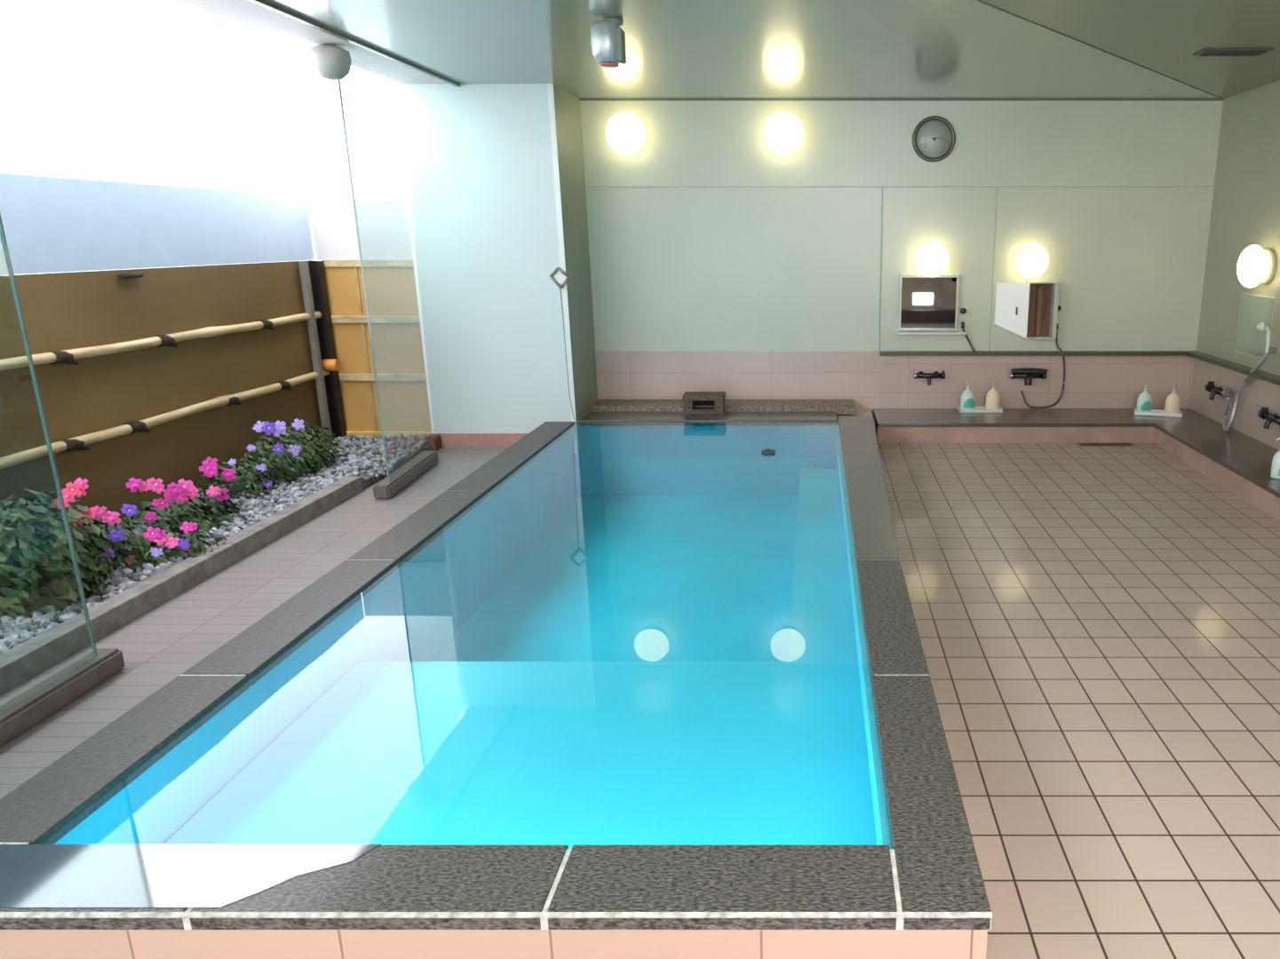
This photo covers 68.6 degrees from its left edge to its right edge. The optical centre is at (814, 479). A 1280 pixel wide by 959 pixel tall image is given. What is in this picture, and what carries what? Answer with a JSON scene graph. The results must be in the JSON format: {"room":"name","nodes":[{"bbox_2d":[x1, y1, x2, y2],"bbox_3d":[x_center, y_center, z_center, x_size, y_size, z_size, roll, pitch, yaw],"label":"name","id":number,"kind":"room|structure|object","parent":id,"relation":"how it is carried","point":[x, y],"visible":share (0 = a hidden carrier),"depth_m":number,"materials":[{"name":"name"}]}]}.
{"room":"public bathhouse","nodes":[
{"label":"public bathhouse","id":0,"kind":"room"},
{"bbox_2d":[2,437,433,649],"bbox_3d":[-3.570,1.222,1.724,1.260,0.150,13.100,0,15,0],"label":"ground","id":1,"kind":"structure","parent":0,"point":[369,481],"depth_m":6.25,"materials":[{"name":"gravel"}]},
{"bbox_2d":[0,477,116,620],"bbox_3d":[-3.303,0.294,3.914,0.460,0.559,0.533,0,15,0],"label":"flowering plant","id":2,"kind":"object","parent":1,"relation":"on","point":[40,570],"visible":0.9,"depth_m":3.83,"materials":[{"name":"green plant"}]},
{"bbox_2d":[74,477,166,575],"bbox_3d":[-3.388,0.226,4.375,0.444,0.438,0.451,0,15,0],"label":"flowering plant","id":3,"kind":"object","parent":1,"relation":"on","point":[120,536],"visible":0.53,"depth_m":4.34,"materials":[{"name":"green plant"}]},
{"bbox_2d":[0,260,332,547],"bbox_3d":[-3.765,0.393,1.978,0.090,1.416,10.620,0,15,0],"label":"bamboo fence","id":4,"kind":"object","parent":1,"relation":"on","point":[144,374],"visible":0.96,"depth_m":5.15,"materials":[{"name":"wood"}]},
{"bbox_2d":[0,173,315,275],"bbox_3d":[-3.790,-0.515,1.736,0.020,0.460,10.620,0,15,0],"label":"windscreen","id":5,"kind":"object","parent":4,"relation":"on","point":[51,224],"visible":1,"depth_m":5.12,"materials":[{"name":"glass"}]},
{"bbox_2d":[127,521,226,567],"bbox_3d":[-3.170,0.276,4.478,0.429,0.267,0.534,3,15,10],"label":"flowering plant","id":6,"kind":"object","parent":1,"relation":"on","point":[171,544],"visible":0.88,"depth_m":4.42,"materials":[{"name":"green plant"}]},
{"bbox_2d":[119,456,240,546],"bbox_3d":[-3.413,0.113,4.882,0.468,0.398,0.805,0,15,0],"label":"flowering plant","id":7,"kind":"object","parent":1,"relation":"on","point":[195,511],"visible":0.78,"depth_m":4.84,"materials":[{"name":"green plant"}]},
{"bbox_2d":[0,477,362,695],"bbox_3d":[-2.980,1.075,2.109,0.100,0.155,7.920,0,15,0],"label":"stone curb","id":8,"kind":"object","parent":1,"relation":"on","point":[19,664],"visible":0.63,"depth_m":4.09,"materials":[{"name":"grey stone"}]},
{"bbox_2d":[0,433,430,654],"bbox_3d":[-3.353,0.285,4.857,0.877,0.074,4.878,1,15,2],"label":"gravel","id":9,"kind":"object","parent":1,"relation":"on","point":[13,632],"visible":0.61,"depth_m":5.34,"materials":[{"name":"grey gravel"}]},
{"bbox_2d":[194,444,280,500],"bbox_3d":[-3.510,-0.052,5.572,0.450,0.333,0.510,0,15,0],"label":"flowering plant","id":10,"kind":"object","parent":1,"relation":"on","point":[240,482],"visible":0.81,"depth_m":5.50,"materials":[{"name":"green plant"}]},
{"bbox_2d":[238,418,340,488],"bbox_3d":[-3.446,-0.226,5.958,0.448,0.470,1.048,0,15,0],"label":"flowering plant","id":11,"kind":"object","parent":1,"relation":"on","point":[291,461],"visible":0.94,"depth_m":5.87,"materials":[{"name":"green plant"}]},
{"bbox_2d":[298,261,332,443],"bbox_3d":[-3.735,-0.934,6.856,0.040,1.367,0.050,0,15,0],"label":"fence post","id":12,"kind":"object","parent":1,"relation":"on","point":[304,270],"visible":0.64,"depth_m":6.82,"materials":[{"name":"brown wood"}]},
{"bbox_2d":[308,261,347,438],"bbox_3d":[-3.707,-0.946,7.003,0.136,1.415,0.150,0,15,0],"label":"fence post","id":13,"kind":"object","parent":1,"relation":"on","point":[329,362],"visible":0.9,"depth_m":6.98,"materials":[{"name":"black wood"}]},
{"bbox_2d":[321,260,431,437],"bbox_3d":[-3.345,-1.003,7.099,0.750,1.364,0.065,0,15,0],"label":"bamboo fence","id":14,"kind":"object","parent":1,"relation":"on","point":[391,291],"visible":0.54,"depth_m":7.09,"materials":[{"name":"yellow wood"}]},
{"bbox_2d":[308,198,413,260],"bbox_3d":[-3.380,-1.878,6.878,0.780,0.440,0.020,0,15,0],"label":"windscreen","id":15,"kind":"object","parent":14,"relation":"on","point":[383,224],"visible":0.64,"depth_m":6.87,"materials":[{"name":"glass"}]},
{"bbox_2d":[424,435,441,450],"bbox_3d":[-2.955,-0.289,7.090,0.090,0.100,0.130,0,15,0],"label":"brick","id":16,"kind":"object","parent":1,"relation":"on","point":[435,441],"visible":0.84,"depth_m":7.04,"materials":[{"name":"brick"}]},
{"bbox_2d":[393,80,589,453],"bbox_3d":[-2.425,-1.641,7.252,1.130,2.750,0.860,0,15,0],"label":"wall","id":17,"kind":"structure","parent":0,"point":[477,158],"depth_m":6.80,"materials":[{"name":"paint"}]},
{"bbox_2d":[174,0,447,83],"bbox_3d":[-2.740,-1.653,2.043,0.380,0.060,9.200,0,15,0],"label":"trim","id":18,"kind":"structure","parent":17,"relation":"attached to","point":[250,14],"depth_m":4.85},
{"bbox_2d":[247,0,460,87],"bbox_3d":[-2.530,-1.643,2.045,0.030,0.080,9.200,0,15,0],"label":"trim","id":19,"kind":"structure","parent":17,"relation":"attached to","point":[269,5],"depth_m":4.93,"materials":[{"name":"grey metal"}]},
{"bbox_2d":[430,433,527,446],"bbox_3d":[-2.535,-0.298,7.155,0.910,0.125,0.020,0,15,0],"label":"baseboard","id":20,"kind":"structure","parent":17,"relation":"attached to","point":[448,440],"depth_m":7.14,"materials":[{"name":"pink tile"}]},
{"bbox_2d":[548,0,553,84],"bbox_3d":[-1.515,-2.481,5.263,0.010,0.006,2.642,-4,15,-15],"label":"trim","id":21,"kind":"structure","parent":17,"relation":"attached to","point":[549,1],"depth_m":4.96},
{"bbox_2d":[547,83,576,421],"bbox_3d":[-1.875,-1.631,6.807,0.039,2.440,0.006,0,15,0],"label":"trim","id":22,"kind":"structure","parent":17,"relation":"attached to","point":[551,97],"depth_m":6.76,"materials":[{"name":"white plastic"}]},
{"bbox_2d":[549,267,574,419],"bbox_3d":[-1.900,-1.025,6.955,0.155,1.153,0.026,0,15,0],"label":"pole","id":23,"kind":"object","parent":17,"relation":"attached to","point":[559,276],"visible":1,"depth_m":6.83,"materials":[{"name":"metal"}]},
{"bbox_2d":[553,84,597,421],"bbox_3d":[-1.857,-1.730,7.177,0.006,2.440,0.760,0,15,0],"label":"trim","id":24,"kind":"structure","parent":17,"relation":"attached to","point":[568,110],"depth_m":7.14,"materials":[{"name":"paint"}]},
{"bbox_2d":[0,427,1279,958],"bbox_3d":[0.235,0.845,3.155,6.330,0.060,10.060,0,15,0],"label":"floor","id":25,"kind":"structure","parent":0,"point":[1098,627],"depth_m":3.51,"materials":[{"name":"tile"}]},
{"bbox_2d":[0,648,125,747],"bbox_3d":[-2.660,1.015,2.237,0.100,0.085,2.602,0,15,-1],"label":"stone curb","id":26,"kind":"object","parent":25,"relation":"on","point":[22,712],"visible":0.98,"depth_m":3.19,"materials":[{"name":"grey stone"}]},
{"bbox_2d":[0,213,97,656],"bbox_3d":[-2.660,-0.252,1.863,0.010,2.555,2.530,0,15,-1],"label":"glass panel","id":27,"kind":"object","parent":26,"relation":"on","point":[2,231],"visible":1,"depth_m":3.19,"materials":[{"name":"clear glass"}]},
{"bbox_2d":[373,451,438,499],"bbox_3d":[-2.753,-0.043,6.199,0.114,0.085,1.013,-1,15,-6],"label":"stone curb","id":28,"kind":"object","parent":25,"relation":"on","point":[411,470],"visible":1,"depth_m":6.07,"materials":[{"name":"grey stone"}]},
{"bbox_2d":[333,44,389,482],"bbox_3d":[-2.838,-1.392,6.139,0.010,2.553,1.407,-3,15,-11],"label":"glass panel","id":29,"kind":"object","parent":28,"relation":"on","point":[338,78],"visible":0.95,"depth_m":5.47,"materials":[{"name":"clear glass"}]},
{"bbox_2d":[0,399,992,958],"bbox_3d":[-0.808,0.420,4.969,2.576,0.665,6.098,0,15,0],"label":"pool","id":30,"kind":"object","parent":25,"relation":"on","point":[662,687],"visible":0.98,"depth_m":2.99,"materials":[{"name":"liquid"}]},
{"bbox_2d":[682,391,725,413],"bbox_3d":[-0.898,-0.626,7.471,0.332,0.154,0.180,0,15,0],"label":"inlet","id":31,"kind":"object","parent":30,"relation":"on","point":[690,400],"visible":1,"depth_m":7.41,"materials":[{"name":"stone"}]},
{"label":"pool water","id":32,"kind":"object","parent":30,"relation":"in","visible":0},
{"bbox_2d":[761,448,775,455],"bbox_3d":[-0.310,-0.186,6.142,0.090,0.038,0.060,0,15,0],"label":"thermometer","id":33,"kind":"object","parent":32,"relation":"on","point":[767,452],"visible":1,"depth_m":6.12,"materials":[{"name":"grey plastic"}]},
{"bbox_2d":[876,427,1279,521],"bbox_3d":[1.620,0.841,2.791,2.240,0.135,9.360,0,15,0],"label":"trim","id":34,"kind":"structure","parent":25,"relation":"on","point":[1258,496],"depth_m":7.26,"materials":[{"name":"tile"}]},
{"bbox_2d":[1077,443,1134,445],"bbox_3d":[2.302,-0.277,7.227,0.420,0.011,0.090,0,15,0],"label":"floor drain","id":35,"kind":"object","parent":25,"relation":"on","point":[1080,444],"visible":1,"depth_m":7.20,"materials":[{"name":"metal"}]},
{"bbox_2d":[265,0,1279,98],"bbox_3d":[0.405,-1.774,2.456,5.850,0.080,10.060,0,15,0],"label":"ceiling","id":36,"kind":"structure","parent":0,"point":[675,49],"depth_m":5.12,"materials":[{"name":"white paint"}]},
{"bbox_2d":[308,44,351,79],"bbox_3d":[-2.750,-2.369,5.198,0.220,0.185,0.220,0,15,0],"label":"lamp","id":37,"kind":"object","parent":36,"relation":"attached to","point":[329,61],"visible":0.99,"depth_m":5.13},
{"bbox_2d":[590,16,626,67],"bbox_3d":[-1.038,-2.191,4.590,0.165,0.214,0.156,0,15,0],"label":"ceiling spotlight","id":38,"kind":"object","parent":36,"relation":"attached to","point":[608,39],"visible":1,"depth_m":4.54,"materials":[{"name":"silver metal"}]},
{"bbox_2d":[1192,48,1274,55],"bbox_3d":[2.449,-2.500,5.358,0.400,0.014,0.180,0,15,0],"label":"ceiling vent","id":39,"kind":"object","parent":36,"relation":"in","point":[1205,51],"visible":1,"depth_m":5.33,"materials":[{"name":"grey metal"}]},
{"bbox_2d":[580,100,1223,350],"bbox_3d":[0.690,-1.763,7.613,5.280,2.800,0.100,0,15,0],"label":"wall","id":40,"kind":"structure","parent":0,"point":[672,268],"depth_m":7.46,"materials":[{"name":"paint"}]},
{"bbox_2d":[605,111,645,154],"bbox_3d":[-1.481,-2.722,7.196,0.320,0.320,0.211,0,15,0],"label":"globe lamp","id":41,"kind":"object","parent":40,"relation":"attached to","point":[625,131],"visible":1,"depth_m":7.12,"materials":[{"name":"white glass"}]},
{"bbox_2d":[595,350,879,427],"bbox_3d":[-0.652,-0.770,7.820,2.404,0.653,0.012,0,15,0],"label":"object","id":42,"kind":"structure","parent":40,"relation":"attached to","point":[621,375],"depth_m":7.78,"materials":[{"name":"tile"}]},
{"bbox_2d":[763,111,803,154],"bbox_3d":[-0.241,-2.722,7.197,0.316,0.316,0.209,0,15,0],"label":"globe lamp","id":43,"kind":"object","parent":40,"relation":"attached to","point":[783,131],"visible":1,"depth_m":7.12,"materials":[{"name":"white glass"}]},
{"bbox_2d":[585,186,1214,350],"bbox_3d":[0.690,-1.730,7.567,5.080,1.320,0.006,0,15,0],"label":"trim","id":44,"kind":"structure","parent":40,"relation":"attached to","point":[585,186],"depth_m":7.40,"materials":[{"name":"grey metal"}]},
{"bbox_2d":[579,98,1224,100],"bbox_3d":[0.685,-2.999,7.225,5.090,0.012,0.012,0,15,0],"label":"trim","id":45,"kind":"structure","parent":40,"relation":"attached to","point":[579,99],"depth_m":7.22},
{"bbox_2d":[913,370,945,385],"bbox_3d":[0.969,-0.863,7.738,0.260,0.121,0.095,0,15,0],"label":"faucet","id":46,"kind":"object","parent":40,"relation":"attached to","point":[920,375],"visible":1,"depth_m":7.71,"materials":[{"name":"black metal"}]},
{"bbox_2d":[895,273,966,334],"bbox_3d":[0.971,-1.456,7.596,0.589,0.496,0.090,0,15,0],"label":"wall mirror","id":47,"kind":"object","parent":40,"relation":"attached to","point":[926,303],"visible":0.94,"depth_m":7.62,"materials":[{"name":"silver metal"}]},
{"bbox_2d":[900,277,957,328],"bbox_3d":[0.951,-1.471,7.629,0.457,0.420,0.012,0,15,0],"label":"mirror glass","id":48,"kind":"object","parent":47,"relation":"on","point":[926,302],"depth_m":7.62,"materials":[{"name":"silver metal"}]},
{"bbox_2d":[895,331,966,334],"bbox_3d":[0.971,-1.226,7.658,0.589,0.020,0.090,0,15,0],"label":"shelf","id":49,"kind":"object","parent":47,"relation":"attached to","point":[896,332],"depth_m":7.62,"materials":[{"name":"white plastic"}]},
{"bbox_2d":[915,242,949,277],"bbox_3d":[0.960,-1.793,7.456,0.276,0.276,0.187,0,15,0],"label":"globe lamp","id":50,"kind":"object","parent":40,"relation":"attached to","point":[932,258],"visible":1,"depth_m":7.38,"materials":[{"name":"white glass"}]},
{"bbox_2d":[912,116,955,162],"bbox_3d":[0.951,-2.711,7.285,0.344,0.344,0.045,0,15,0],"label":"wall clock","id":51,"kind":"object","parent":40,"relation":"attached to","point":[934,139],"visible":1,"depth_m":7.28,"materials":[{"name":"grey metal"}]},
{"bbox_2d":[959,308,976,353],"bbox_3d":[1.284,-1.248,7.659,0.145,0.376,0.077,0,15,0],"label":"shower head","id":52,"kind":"object","parent":40,"relation":"attached to","point":[963,311],"visible":1,"depth_m":7.64},
{"bbox_2d":[994,281,1059,339],"bbox_3d":[1.753,-1.406,7.595,0.507,0.462,0.118,0,15,0],"label":"wall mirror","id":53,"kind":"object","parent":40,"relation":"attached to","point":[1029,310],"visible":1,"depth_m":7.58,"materials":[{"name":"mirror"}]},
{"bbox_2d":[1009,367,1048,385],"bbox_3d":[1.802,-0.868,7.705,0.315,0.149,0.156,0,15,0],"label":"faucet","id":54,"kind":"object","parent":40,"relation":"attached to","point":[1027,373],"visible":1,"depth_m":7.68,"materials":[{"name":"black metal"}]},
{"bbox_2d":[1014,243,1049,278],"bbox_3d":[1.766,-1.786,7.458,0.276,0.276,0.187,0,15,0],"label":"globe lamp","id":55,"kind":"object","parent":40,"relation":"attached to","point":[1031,260],"visible":1,"depth_m":7.39,"materials":[{"name":"white glass"}]},
{"bbox_2d":[878,355,1194,408],"bbox_3d":[1.890,-0.763,7.821,2.680,0.640,0.014,0,15,0],"label":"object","id":56,"kind":"structure","parent":40,"relation":"attached to","point":[1091,382],"depth_m":7.80,"materials":[{"name":"tile"}]},
{"bbox_2d":[1020,305,1065,408],"bbox_3d":[1.937,-1.030,7.698,0.371,0.862,0.114,0,15,0],"label":"shower hose","id":57,"kind":"object","parent":40,"relation":"attached to","point":[1059,306],"visible":0.93,"depth_m":7.75,"materials":[{"name":"rubber"}]},
{"bbox_2d":[1196,80,1279,376],"bbox_3d":[3.280,-0.466,2.753,0.100,2.800,9.960,0,15,0],"label":"wall","id":58,"kind":"structure","parent":0,"point":[1245,212],"depth_m":6.91,"materials":[{"name":"paint"}]},
{"bbox_2d":[873,408,1279,498],"bbox_3d":[1.858,0.686,3.053,2.716,0.031,9.946,0,15,0],"label":"ledge","id":59,"kind":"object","parent":58,"relation":"attached to","point":[1244,456],"depth_m":7.23,"materials":[{"name":"grey stone"}]},
{"bbox_2d":[957,405,1002,413],"bbox_3d":[1.395,-0.593,7.722,0.360,0.029,0.150,0,15,0],"label":"tray","id":60,"kind":"object","parent":59,"relation":"on","point":[977,409],"visible":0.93,"depth_m":7.65,"materials":[{"name":"white plastic"}]},
{"bbox_2d":[960,381,974,409],"bbox_3d":[1.287,-0.704,7.695,0.120,0.235,0.096,0,15,0],"label":"pump bottle","id":61,"kind":"object","parent":60,"relation":"on","point":[967,396],"visible":0.98,"depth_m":7.67,"materials":[{"name":"white plastic"}]},
{"bbox_2d":[985,381,1000,409],"bbox_3d":[1.500,-0.704,7.693,0.120,0.235,0.090,0,15,0],"label":"pump bottle","id":62,"kind":"object","parent":60,"relation":"on","point":[992,401],"visible":0.99,"depth_m":7.67,"materials":[{"name":"beige plastic"}]},
{"bbox_2d":[1133,408,1182,417],"bbox_3d":[2.838,-0.552,7.569,0.370,0.029,0.150,5,16,17],"label":"tray","id":63,"kind":"object","parent":59,"relation":"on","point":[1154,412],"visible":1,"depth_m":7.51,"materials":[{"name":"white plastic"}]},
{"bbox_2d":[1136,383,1152,412],"bbox_3d":[2.733,-0.671,7.571,0.120,0.235,0.092,0,15,0],"label":"pump bottle","id":64,"kind":"object","parent":63,"relation":"on","point":[1144,401],"visible":0.97,"depth_m":7.55,"materials":[{"name":"white plastic"}]},
{"bbox_2d":[1164,385,1180,413],"bbox_3d":[2.943,-0.655,7.508,0.120,0.235,0.090,0,15,0],"label":"pump bottle","id":65,"kind":"object","parent":63,"relation":"on","point":[1172,401],"visible":0.98,"depth_m":7.48,"materials":[{"name":"beige plastic"}]},
{"bbox_2d":[1270,437,1279,479],"bbox_3d":[2.856,-0.130,5.571,0.126,0.247,0.096,0,15,0],"label":"pump bottle","id":66,"kind":"object","parent":59,"relation":"on","point":[1275,473],"visible":1,"depth_m":5.56,"materials":[{"name":"plastic"}]},
{"bbox_2d":[879,350,1279,385],"bbox_3d":[1.890,0.212,2.934,2.680,0.033,9.960,0,15,0],"label":"trim","id":67,"kind":"structure","parent":58,"relation":"attached to","point":[1260,375],"depth_m":7.68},
{"bbox_2d":[974,0,1224,99],"bbox_3d":[1.473,-2.431,5.076,0.016,0.006,5.676,11,19,37],"label":"trim","id":68,"kind":"structure","parent":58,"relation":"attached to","point":[979,1],"depth_m":5.10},
{"bbox_2d":[1189,358,1279,450],"bbox_3d":[3.223,0.521,3.009,0.014,0.640,9.946,0,15,0],"label":"trim","id":69,"kind":"structure","parent":58,"relation":"attached to","point":[1258,393],"depth_m":6.92,"materials":[{"name":"tile"}]},
{"bbox_2d":[1204,349,1269,431],"bbox_3d":[3.157,-0.700,6.898,0.118,0.686,0.862,0,15,0],"label":"faucet","id":70,"kind":"object","parent":58,"relation":"attached to","point":[1226,393],"visible":0.98,"depth_m":6.97,"materials":[{"name":"silver metal"}]},
{"bbox_2d":[1233,292,1275,359],"bbox_3d":[3.223,-1.133,6.715,0.015,0.440,0.520,0,15,0],"label":"wall mirror","id":71,"kind":"object","parent":58,"relation":"attached to","point":[1254,309],"visible":0.96,"depth_m":6.71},
{"bbox_2d":[1236,245,1277,287],"bbox_3d":[3.130,-1.517,6.511,0.200,0.300,0.300,0,15,0],"label":"globe lamp","id":72,"kind":"object","parent":58,"relation":"attached to","point":[1256,266],"visible":1,"depth_m":6.42,"materials":[{"name":"white glass"}]},
{"bbox_2d":[1256,322,1277,353],"bbox_3d":[3.155,-0.991,6.383,0.150,0.214,0.068,0,15,0],"label":"shower head","id":73,"kind":"object","parent":58,"relation":"attached to","point":[1261,327],"visible":1,"depth_m":6.37},
{"bbox_2d":[1257,406,1279,429],"bbox_3d":[3.157,-0.411,6.298,0.118,0.123,0.340,0,15,0],"label":"faucet","id":74,"kind":"object","parent":58,"relation":"attached to","point":[1263,413],"visible":1,"depth_m":6.31,"materials":[{"name":"black metal"}]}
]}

